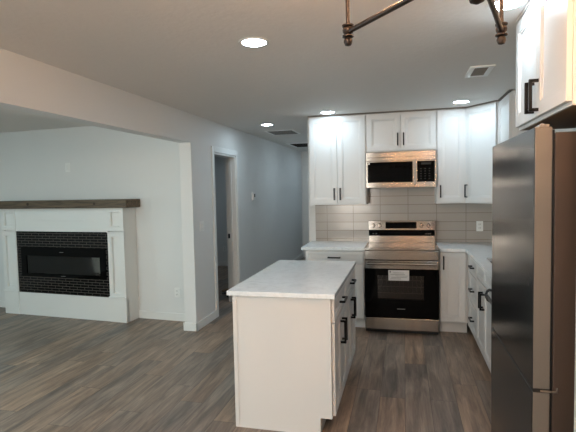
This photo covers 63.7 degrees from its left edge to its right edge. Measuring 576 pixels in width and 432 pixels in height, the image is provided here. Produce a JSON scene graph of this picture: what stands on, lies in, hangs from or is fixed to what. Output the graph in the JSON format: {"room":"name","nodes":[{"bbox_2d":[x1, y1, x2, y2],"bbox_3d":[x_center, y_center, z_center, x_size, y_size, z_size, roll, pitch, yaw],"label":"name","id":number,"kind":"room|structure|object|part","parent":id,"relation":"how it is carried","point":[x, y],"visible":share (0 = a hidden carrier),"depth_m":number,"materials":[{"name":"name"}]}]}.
{"room":"kitchen","nodes":[
{"label":"kitchen","id":0,"kind":"room"},
{"bbox_2d":[0,126,184,313],"bbox_3d":[-2.950,0.065,6.160,3.930,2.421,0.120,0,3,18],"label":"wall","id":1,"kind":"structure","parent":0,"point":[105,163],"depth_m":5.78,"materials":[{"name":"paint"}]},
{"bbox_2d":[65,163,69,171],"bbox_3d":[-2.861,-0.629,6.018,0.074,0.118,0.010,0,3,18],"label":"light switch","id":2,"kind":"object","parent":1,"relation":"attached to","point":[67,165],"visible":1,"depth_m":6.01,"materials":[{"name":"plastic"}]},
{"bbox_2d":[0,300,184,320],"bbox_3d":[-2.926,1.232,6.156,3.875,0.092,0.014,0,3,18],"label":"baseboard","id":3,"kind":"structure","parent":1,"relation":"attached to","point":[142,314],"depth_m":5.71,"materials":[{"name":"paint"}]},
{"bbox_2d":[174,288,179,297],"bbox_3d":[-1.343,0.930,5.622,0.072,0.116,0.010,0,3,18],"label":"wall outlet","id":4,"kind":"object","parent":1,"relation":"attached to","point":[177,290],"visible":1,"depth_m":5.62,"materials":[{"name":"plastic"}]},
{"bbox_2d":[0,48,302,322],"bbox_3d":[-1.365,0.146,4.171,0.140,2.421,13.400,0,3,14],"label":"wall","id":5,"kind":"structure","parent":0,"point":[271,229],"depth_m":5.26,"materials":[{"name":"paint"}]},
{"bbox_2d":[183,311,216,330],"bbox_3d":[-1.030,1.231,5.482,0.168,0.092,0.559,0,3,14],"label":"baseboard","id":6,"kind":"structure","parent":5,"relation":"attached to","point":[197,326],"depth_m":5.27,"materials":[{"name":"paint"}]},
{"bbox_2d":[211,146,240,316],"bbox_3d":[-0.873,0.177,6.136,0.172,2.115,0.910,0,3,14],"label":"door frame","id":7,"kind":"structure","parent":5,"relation":"in","point":[231,176],"depth_m":6.46,"materials":[{"name":"paint"}]},
{"bbox_2d":[294,254,303,259],"bbox_3d":[-0.158,1.033,8.659,0.014,0.090,4.210,0,3,14],"label":"baseboard","id":8,"kind":"structure","parent":5,"relation":"attached to","point":[301,256],"depth_m":10.28,"materials":[{"name":"paint"}]},
{"bbox_2d":[214,156,227,260],"bbox_3d":[-1.588,-0.167,9.742,2.993,2.421,0.120,0,3,14],"label":"wall","id":9,"kind":"structure","parent":0,"point":[220,184],"depth_m":9.63,"materials":[{"name":"paint"}]},
{"bbox_2d":[217,261,227,265],"bbox_3d":[-1.581,0.995,9.743,2.993,0.100,0.014,0,3,14],"label":"baseboard","id":10,"kind":"structure","parent":9,"relation":"attached to","point":[220,263],"depth_m":9.68,"materials":[{"name":"paint"}]},
{"bbox_2d":[0,257,490,431],"bbox_3d":[-1.208,1.313,5.443,8.000,0.060,16.200,0,3,14],"label":"floor","id":11,"kind":"structure","parent":0,"point":[58,374],"depth_m":3.87,"materials":[{"name":"wood"}]},
{"bbox_2d":[0,207,138,322],"bbox_3d":[-2.829,0.592,5.955,1.931,1.389,0.256,0,3,18],"label":"fireplace surround","id":12,"kind":"object","parent":11,"relation":"on","point":[116,298],"visible":0.98,"depth_m":5.79,"materials":[{"name":"paint"}]},
{"bbox_2d":[21,247,106,279],"bbox_3d":[-2.829,0.586,5.888,1.321,0.376,0.105,0,3,18],"label":"fireplace insert","id":13,"kind":"object","parent":12,"relation":"in","point":[84,263],"visible":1,"depth_m":5.83,"materials":[{"name":"black glass"}]},
{"bbox_3d":[-2.842,0.623,5.850,1.153,0.226,0.004,0,3,18],"label":"glass","id":14,"kind":"part","parent":13,"relation":"part of","materials":[{"name":"black glass"}]},
{"bbox_3d":[-2.815,0.583,5.933,1.303,0.358,0.010,0,3,18],"label":"panel","id":15,"kind":"part","parent":13,"relation":"part of","materials":[{"name":"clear glass"}]},
{"bbox_2d":[0,199,139,208],"bbox_3d":[-2.856,-0.151,5.900,2.092,0.100,0.286,0,3,18],"label":"mantel beam","id":16,"kind":"structure","parent":12,"relation":"on","point":[96,203],"depth_m":5.70,"materials":[{"name":"brown wood"}]},
{"bbox_3d":[-2.058,0.989,5.608,0.249,0.020,0.026,0,3,18],"label":"cap moulding","id":17,"kind":"part","parent":12,"relation":"part of","materials":[{"name":"paint"}]},
{"bbox_2d":[232,267,356,431],"bbox_3d":[0.142,0.918,3.597,0.705,0.884,1.285,0,3,14],"label":"kitchen island","id":18,"kind":"object","parent":11,"relation":"on","point":[293,357],"visible":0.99,"depth_m":2.99,"materials":[{"name":"paint"}]},
{"bbox_3d":[-0.036,0.956,2.996,0.642,0.884,0.020,0,3,14],"label":"panel","id":19,"kind":"part","parent":18,"relation":"part of","materials":[{"name":"paint"}]},
{"bbox_2d":[227,260,355,298],"bbox_3d":[0.103,0.461,3.581,0.709,0.030,1.330,0,3,14],"label":"island countertop","id":20,"kind":"structure","parent":18,"relation":"on","point":[310,279],"depth_m":3.31,"materials":[{"name":"white stone"}]},
{"bbox_3d":[0.327,0.966,3.082,0.019,0.596,0.310,0,3,14],"label":"door","id":21,"kind":"part","parent":18,"relation":"part of","materials":[{"name":"paint"}]},
{"bbox_3d":[0.357,0.578,3.212,0.019,0.149,0.622,0,3,14],"label":"drawer","id":22,"kind":"part","parent":18,"relation":"part of","materials":[{"name":"paint"}]},
{"bbox_3d":[0.385,0.577,3.205,0.039,0.014,0.150,0,3,14],"label":"handle","id":23,"kind":"part","parent":18,"relation":"part of","materials":[{"name":"black metal"}]},
{"bbox_3d":[0.381,0.794,3.182,0.039,0.160,0.014,0,3,14],"label":"handle","id":24,"kind":"part","parent":18,"relation":"part of","materials":[{"name":"black metal"}]},
{"bbox_3d":[0.403,0.947,3.385,0.019,0.596,0.310,0,3,14],"label":"door","id":25,"kind":"part","parent":18,"relation":"part of","materials":[{"name":"paint"}]},
{"bbox_3d":[0.398,0.789,3.252,0.039,0.160,0.014,0,3,14],"label":"handle","id":26,"kind":"part","parent":18,"relation":"part of","materials":[{"name":"black metal"}]},
{"bbox_3d":[0.478,0.928,3.687,0.019,0.596,0.310,0,3,14],"label":"door","id":27,"kind":"part","parent":18,"relation":"part of","materials":[{"name":"paint"}]},
{"bbox_3d":[0.508,0.540,3.817,0.019,0.149,0.622,0,3,14],"label":"drawer","id":28,"kind":"part","parent":18,"relation":"part of","materials":[{"name":"paint"}]},
{"bbox_3d":[0.554,0.909,3.990,0.019,0.596,0.310,0,3,14],"label":"door","id":29,"kind":"part","parent":18,"relation":"part of","materials":[{"name":"paint"}]},
{"bbox_3d":[0.532,0.756,3.787,0.039,0.160,0.014,0,3,14],"label":"handle","id":30,"kind":"part","parent":18,"relation":"part of","materials":[{"name":"black metal"}]},
{"bbox_2d":[305,250,364,326],"bbox_3d":[0.592,0.802,5.458,0.660,0.884,0.658,0,3,14],"label":"base cabinet","id":31,"kind":"object","parent":11,"relation":"on","point":[315,255],"visible":0.33,"depth_m":5.13,"materials":[{"name":"paint"}]},
{"bbox_2d":[301,241,367,250],"bbox_3d":[0.565,0.345,5.444,0.701,0.030,0.644,0,3,14],"label":"countertop","id":32,"kind":"structure","parent":31,"relation":"on","point":[313,245],"depth_m":5.28,"materials":[{"name":"white stone"}]},
{"bbox_3d":[0.517,0.459,5.166,0.645,0.134,0.019,0,3,14],"label":"drawer","id":33,"kind":"part","parent":31,"relation":"part of","materials":[{"name":"paint"}]},
{"bbox_3d":[0.682,0.836,5.148,0.321,0.597,0.019,0,3,14],"label":"door","id":34,"kind":"part","parent":31,"relation":"part of","materials":[{"name":"paint"}]},
{"bbox_2d":[364,220,438,334],"bbox_3d":[1.275,0.659,5.214,0.770,1.170,0.760,0,3,14],"label":"range oven","id":35,"kind":"object","parent":11,"relation":"on","point":[402,256],"visible":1,"depth_m":4.96,"materials":[{"name":"silver metal"}]},
{"bbox_3d":[1.187,0.504,4.864,0.704,0.025,0.056,0,3,14],"label":"handle","id":36,"kind":"part","parent":35,"relation":"part of","materials":[{"name":"metal"}]},
{"bbox_2d":[364,242,438,250],"bbox_3d":[1.263,0.335,5.174,0.770,0.018,0.619,0,3,14],"label":"cooktop","id":37,"kind":"object","parent":35,"relation":"in","point":[371,246],"depth_m":5.06,"materials":[{"name":"metal"}]},
{"bbox_3d":[1.212,1.152,4.951,0.764,0.124,0.045,0,3,14],"label":"storage drawer","id":38,"kind":"part","parent":35,"relation":"part of","materials":[{"name":"metal"}]},
{"bbox_3d":[1.199,0.516,4.914,0.764,0.086,0.047,0,3,14],"label":"door trim","id":39,"kind":"part","parent":35,"relation":"part of","materials":[{"name":"metal"}]},
{"bbox_3d":[1.218,1.224,4.971,0.754,0.048,0.019,0,3,14],"label":"kick plate","id":40,"kind":"part","parent":35,"relation":"part of","materials":[{"name":"black plastic"}]},
{"bbox_2d":[439,251,467,332],"bbox_3d":[1.812,0.795,5.153,0.285,0.884,0.658,0,3,14],"label":"base cabinet","id":41,"kind":"object","parent":11,"relation":"on","point":[453,266],"visible":0.92,"depth_m":4.88,"materials":[{"name":"paint"}]},
{"bbox_2d":[436,242,491,278],"bbox_3d":[1.839,0.401,4.004,0.901,0.030,2.824,0,3,14],"label":"countertop","id":42,"kind":"structure","parent":41,"relation":"on","point":[480,252],"depth_m":4.80,"materials":[{"name":"white stone"}]},
{"bbox_2d":[468,255,476,339],"bbox_3d":[2.088,0.827,4.486,0.658,0.884,0.578,0,3,14],"label":"base cabinet","id":43,"kind":"object","parent":11,"relation":"on","point":[472,265],"visible":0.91,"depth_m":4.52,"materials":[{"name":"paint"}]},
{"bbox_3d":[1.808,1.009,4.519,0.019,0.287,0.469,0,3,14],"label":"drawer","id":44,"kind":"part","parent":43,"relation":"part of","materials":[{"name":"paint"}]},
{"bbox_3d":[1.802,0.719,4.503,0.019,0.277,0.469,0,3,14],"label":"drawer","id":45,"kind":"part","parent":43,"relation":"part of","materials":[{"name":"paint"}]},
{"bbox_3d":[1.798,0.487,4.489,0.019,0.173,0.469,0,3,14],"label":"drawer","id":46,"kind":"part","parent":43,"relation":"part of","materials":[{"name":"paint"}]},
{"bbox_2d":[476,264,490,371],"bbox_3d":[1.921,0.869,3.819,0.658,0.884,0.797,0,3,14],"label":"base cabinet","id":47,"kind":"object","parent":11,"relation":"on","point":[483,307],"visible":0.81,"depth_m":3.85,"materials":[{"name":"paint"}]},
{"bbox_3d":[1.697,0.876,4.078,0.019,0.607,0.389,0,3,14],"label":"door","id":48,"kind":"part","parent":47,"relation":"part of","materials":[{"name":"paint"}]},
{"bbox_3d":[1.689,0.496,4.056,0.019,0.138,0.389,0,3,14],"label":"drawer","id":49,"kind":"part","parent":47,"relation":"part of","materials":[{"name":"paint"}]},
{"bbox_3d":[1.608,0.716,3.846,0.039,0.140,0.014,0,3,14],"label":"handle","id":50,"kind":"part","parent":47,"relation":"part of","materials":[{"name":"black metal"}]},
{"bbox_3d":[1.602,0.899,3.698,0.019,0.607,0.389,0,3,14],"label":"door","id":51,"kind":"part","parent":47,"relation":"part of","materials":[{"name":"paint"}]},
{"bbox_3d":[1.594,0.520,3.676,0.019,0.138,0.389,0,3,14],"label":"drawer","id":52,"kind":"part","parent":47,"relation":"part of","materials":[{"name":"paint"}]},
{"bbox_2d":[484,279,491,372],"bbox_3d":[1.735,0.913,3.139,0.673,0.882,0.600,0,3,14],"label":"dishwasher","id":53,"kind":"object","parent":11,"relation":"on","point":[486,295],"visible":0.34,"depth_m":3.47,"materials":[{"name":"silver metal"}]},
{"bbox_3d":[1.429,0.610,3.197,0.055,0.106,0.560,0,3,14],"label":"handle","id":54,"kind":"part","parent":53,"relation":"part of","materials":[{"name":"black plastic"}]},
{"bbox_3d":[1.473,0.862,3.202,0.030,0.757,0.600,0,3,14],"label":"door","id":55,"kind":"part","parent":53,"relation":"part of","materials":[{"name":"white plastic"}]},
{"bbox_2d":[491,123,575,431],"bbox_3d":[1.432,0.512,2.175,0.736,1.804,0.878,0,3,14],"label":"refrigerator","id":56,"kind":"object","parent":11,"relation":"on","point":[534,170],"visible":1,"depth_m":1.84,"materials":[{"name":"silver metal"}]},
{"bbox_3d":[1.088,1.021,2.293,0.003,0.689,0.875,0,3,14],"label":"freezer door","id":57,"kind":"part","parent":56,"relation":"part of","materials":[{"name":"silver metal"}]},
{"bbox_3d":[1.070,0.146,2.243,0.003,1.031,0.875,0,3,14],"label":"door","id":58,"kind":"part","parent":56,"relation":"part of","materials":[{"name":"silver metal"}]},
{"bbox_3d":[1.119,1.021,2.285,0.061,0.689,0.874,0,3,14],"label":"door","id":59,"kind":"part","parent":56,"relation":"part of","materials":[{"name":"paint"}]},
{"bbox_3d":[1.101,0.146,2.236,0.061,1.031,0.874,0,3,14],"label":"door","id":60,"kind":"part","parent":56,"relation":"part of","materials":[{"name":"paint"}]},
{"bbox_2d":[574,322,575,431],"bbox_3d":[1.374,0.242,1.622,0.647,2.408,0.020,0,3,14],"label":"end panel","id":61,"kind":"object","parent":11,"relation":"on","point":[575,322],"visible":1,"depth_m":1.72,"materials":[{"name":"paint"}]},
{"bbox_2d":[0,0,529,151],"bbox_3d":[-1.258,-1.163,5.302,8.000,0.060,16.200,0,3,14],"label":"ceiling","id":62,"kind":"structure","parent":0,"point":[188,56],"depth_m":2.90,"materials":[{"name":"paint"}]},
{"bbox_2d":[238,37,269,46],"bbox_3d":[-0.196,-1.002,2.679,0.180,0.006,0.180,0,3,14],"label":"recessed light","id":63,"kind":"object","parent":62,"relation":"in","point":[248,41],"visible":1,"depth_m":2.66,"materials":[{"name":"paint"}]},
{"bbox_2d":[264,129,300,134],"bbox_3d":[-0.075,-1.246,6.922,0.430,0.008,0.520,0,3,14],"label":"ceiling vent","id":64,"kind":"object","parent":62,"relation":"in","point":[274,132],"visible":1,"depth_m":6.89,"materials":[{"name":"metal"}]},
{"bbox_2d":[286,143,307,147],"bbox_3d":[0.412,-1.371,8.935,0.720,0.008,0.830,0,3,14],"label":"ceiling vent","id":65,"kind":"object","parent":62,"relation":"in","point":[297,145],"visible":0.47,"depth_m":8.82,"materials":[{"name":"metal"}]},
{"bbox_2d":[320,111,334,113],"bbox_3d":[0.444,-1.158,5.186,0.180,0.006,0.180,0,3,14],"label":"recessed light","id":66,"kind":"object","parent":62,"relation":"in","point":[321,112],"visible":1,"depth_m":5.17,"materials":[{"name":"white plastic"}]},
{"bbox_2d":[342,0,413,45],"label":"chandelier","id":67,"kind":"object","parent":62,"relation":"hanging from","point":[349,28],"depth_m":1.18,"materials":[{"name":"brown metal"}]},
{"bbox_3d":[0.158,-0.561,1.224,0.011,0.113,0.011,0,3,14],"label":"stem","id":68,"kind":"part","parent":67,"relation":"part of","materials":[{"name":"brown metal"}]},
{"bbox_3d":[0.250,-0.480,1.056,0.014,0.014,0.390,-3,4,-28],"label":"arm","id":69,"kind":"part","parent":67,"relation":"part of","materials":[{"name":"brown metal"}]},
{"bbox_2d":[452,100,469,103],"bbox_3d":[1.754,-1.157,4.699,0.180,0.006,0.180,0,3,14],"label":"recessed light","id":70,"kind":"object","parent":62,"relation":"in","point":[457,101],"visible":1,"depth_m":4.67,"materials":[{"name":"white plastic"}]},
{"bbox_2d":[465,64,494,77],"bbox_3d":[1.428,-1.079,3.464,0.167,0.008,0.330,0,3,14],"label":"ceiling vent","id":71,"kind":"object","parent":62,"relation":"in","point":[484,70],"visible":1,"depth_m":3.44,"materials":[{"name":"metal"}]},
{"bbox_2d":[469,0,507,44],"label":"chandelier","id":72,"kind":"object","parent":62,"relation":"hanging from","point":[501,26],"depth_m":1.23,"materials":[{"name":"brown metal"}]},
{"bbox_3d":[0.468,-0.485,1.063,0.014,0.014,0.416,1,4,30],"label":"arm","id":73,"kind":"part","parent":72,"relation":"part of","materials":[{"name":"brown metal"}]},
{"bbox_3d":[0.571,-0.571,1.239,0.011,0.113,0.011,0,3,14],"label":"stem","id":74,"kind":"part","parent":72,"relation":"part of","materials":[{"name":"brown metal"}]},
{"bbox_2d":[486,0,527,10],"bbox_3d":[1.030,-0.999,2.183,0.180,0.006,0.180,0,3,14],"label":"recessed light","id":75,"kind":"object","parent":62,"relation":"in","point":[508,4],"visible":0.57,"depth_m":2.18,"materials":[{"name":"white"}]},
{"bbox_2d":[301,151,308,254],"bbox_3d":[0.771,-0.264,10.592,1.560,2.421,0.120,0,3,14],"label":"wall","id":76,"kind":"structure","parent":0,"point":[304,155],"depth_m":10.59,"materials":[{"name":"paint"}]},
{"bbox_2d":[303,166,308,256],"bbox_3d":[0.853,-0.099,10.573,0.995,2.090,0.136,0,3,14],"label":"door","id":77,"kind":"structure","parent":76,"relation":"in","point":[305,168],"depth_m":10.61,"materials":[{"name":"paint"}]},
{"bbox_2d":[307,120,412,241],"bbox_3d":[1.452,0.007,5.597,2.422,2.421,0.120,0,3,14],"label":"wall","id":78,"kind":"structure","parent":0,"point":[312,222],"depth_m":5.82,"materials":[{"name":"paint"}]},
{"bbox_2d":[308,114,367,204],"bbox_3d":[0.602,-0.654,5.523,0.668,1.032,0.352,0,3,14],"label":"upper cabinet","id":79,"kind":"object","parent":78,"relation":"attached to","point":[337,144],"visible":0.98,"depth_m":5.39,"materials":[{"name":"paint"}]},
{"bbox_3d":[0.413,-0.645,5.439,0.323,1.005,0.019,0,3,14],"label":"door","id":80,"kind":"part","parent":79,"relation":"part of","materials":[{"name":"paint"}]},
{"bbox_3d":[0.730,-0.647,5.360,0.323,1.005,0.019,0,3,14],"label":"door","id":81,"kind":"part","parent":79,"relation":"part of","materials":[{"name":"paint"}]},
{"bbox_2d":[366,110,435,152],"bbox_3d":[1.294,-0.954,5.332,0.769,0.440,0.352,0,3,14],"label":"upper cabinet","id":82,"kind":"object","parent":78,"relation":"attached to","point":[413,130],"visible":0.93,"depth_m":5.20,"materials":[{"name":"paint"}]},
{"bbox_3d":[1.081,-0.944,5.254,0.374,0.415,0.019,0,3,14],"label":"door","id":83,"kind":"part","parent":82,"relation":"part of","materials":[{"name":"paint"}]},
{"bbox_2d":[366,150,436,187],"bbox_3d":[1.291,-0.527,5.305,0.762,0.398,0.435,0,3,14],"label":"microwave","id":84,"kind":"object","parent":82,"relation":"attached to","point":[401,168],"visible":1,"depth_m":5.14,"materials":[{"name":"silver metal"}]},
{"bbox_3d":[1.144,-0.466,5.188,0.534,0.296,0.033,0,3,14],"label":"door","id":85,"kind":"part","parent":84,"relation":"part of","materials":[{"name":"metal"}]},
{"bbox_3d":[1.137,-0.488,5.170,0.492,0.228,0.002,0,3,14],"label":"door glass","id":86,"kind":"part","parent":84,"relation":"part of","materials":[{"name":"black glass"}]},
{"bbox_3d":[1.251,-0.666,5.151,0.762,0.100,0.029,0,3,14],"label":"vent panel","id":87,"kind":"part","parent":84,"relation":"part of","materials":[{"name":"metal"}]},
{"bbox_3d":[1.392,-0.487,5.083,0.022,0.268,0.049,0,3,14],"label":"handle","id":88,"kind":"part","parent":84,"relation":"part of","materials":[{"name":"metal"}]},
{"bbox_3d":[1.515,-0.469,5.096,0.226,0.296,0.033,0,3,14],"label":"control panel","id":89,"kind":"part","parent":84,"relation":"part of","materials":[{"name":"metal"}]},
{"bbox_3d":[1.510,-0.491,5.077,0.186,0.228,0.002,0,3,14],"label":"control glass","id":90,"kind":"part","parent":84,"relation":"part of","materials":[{"name":"black glass"}]},
{"bbox_3d":[1.447,-0.946,5.162,0.374,0.415,0.019,0,3,14],"label":"door","id":91,"kind":"part","parent":82,"relation":"part of","materials":[{"name":"paint"}]},
{"bbox_2d":[315,187,491,241],"bbox_3d":[1.477,-0.017,5.523,2.336,0.644,0.008,0,3,14],"label":"backsplash","id":92,"kind":"structure","parent":78,"relation":"attached to","point":[454,222],"depth_m":5.53,"materials":[{"name":"beige tile"}]},
{"bbox_2d":[476,221,482,230],"bbox_3d":[2.207,0.117,5.339,0.072,0.116,0.010,0,3,14],"label":"wall outlet","id":93,"kind":"object","parent":92,"relation":"attached to","point":[479,224],"visible":1,"depth_m":5.34,"materials":[{"name":"plastic"}]},
{"bbox_2d":[308,89,512,117],"bbox_3d":[1.318,-1.166,5.077,2.214,0.012,0.703,1,4,36],"label":"trim","id":94,"kind":"structure","parent":78,"relation":"attached to","point":[509,90],"depth_m":5.13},
{"bbox_2d":[435,108,465,203],"bbox_3d":[1.824,-0.661,5.218,0.308,1.032,0.352,0,3,14],"label":"upper cabinet","id":95,"kind":"object","parent":78,"relation":"attached to","point":[450,123],"visible":0.94,"depth_m":5.09,"materials":[{"name":"paint"}]},
{"bbox_2d":[464,101,499,203],"bbox_3d":[2.220,-0.656,4.981,0.624,1.032,0.618,0,3,14],"label":"upper cabinet","id":96,"kind":"object","parent":78,"relation":"attached to","point":[481,121],"visible":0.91,"depth_m":4.88,"materials":[{"name":"paint"}]},
{"bbox_2d":[555,128,575,131],"bbox_3d":[1.632,0.262,1.070,0.120,2.421,8.831,0,3,14],"label":"wall","id":97,"kind":"structure","parent":0,"point":[568,129],"depth_m":3.71,"materials":[{"name":"paint"}]},
{"bbox_2d":[498,91,527,143],"bbox_3d":[2.204,-0.623,4.400,0.375,1.032,0.520,0,3,14],"label":"upper cabinet","id":98,"kind":"object","parent":97,"relation":"attached to","point":[507,130],"visible":0.1,"depth_m":4.28,"materials":[{"name":"paint"}]},
{"bbox_3d":[2.068,-0.622,4.434,0.019,1.005,0.501,0,3,14],"label":"door","id":99,"kind":"part","parent":98,"relation":"part of","materials":[{"name":"paint"}]},
{"bbox_2d":[515,0,575,130],"bbox_3d":[1.417,-0.706,1.979,0.725,0.557,0.804,0,3,14],"label":"upper cabinet","id":100,"kind":"object","parent":97,"relation":"attached to","point":[546,32],"visible":1,"depth_m":1.96,"materials":[{"name":"paint"}]},
{"bbox_2d":[515,0,533,23],"bbox_3d":[1.116,-0.989,2.037,0.042,0.012,0.804,0,3,14],"label":"trim","id":101,"kind":"structure","parent":100,"relation":"attached to","point":[530,1],"depth_m":2.26,"materials":[{"name":"paint"}]},
{"bbox_3d":[1.160,-0.720,2.248,0.019,0.531,0.391,0,3,14],"label":"door","id":102,"kind":"part","parent":100,"relation":"part of","materials":[{"name":"paint"}]},
{"bbox_3d":[1.097,-0.535,2.108,0.039,0.140,0.014,0,3,14],"label":"handle","id":103,"kind":"part","parent":100,"relation":"part of","materials":[{"name":"black metal"}]},
{"bbox_3d":[1.080,-0.531,2.040,0.039,0.140,0.014,0,3,14],"label":"handle","id":104,"kind":"part","parent":100,"relation":"part of","materials":[{"name":"black metal"}]},
{"bbox_3d":[1.064,-0.696,1.863,0.019,0.531,0.397,0,3,14],"label":"door","id":105,"kind":"part","parent":100,"relation":"part of","materials":[{"name":"paint"}]}
]}

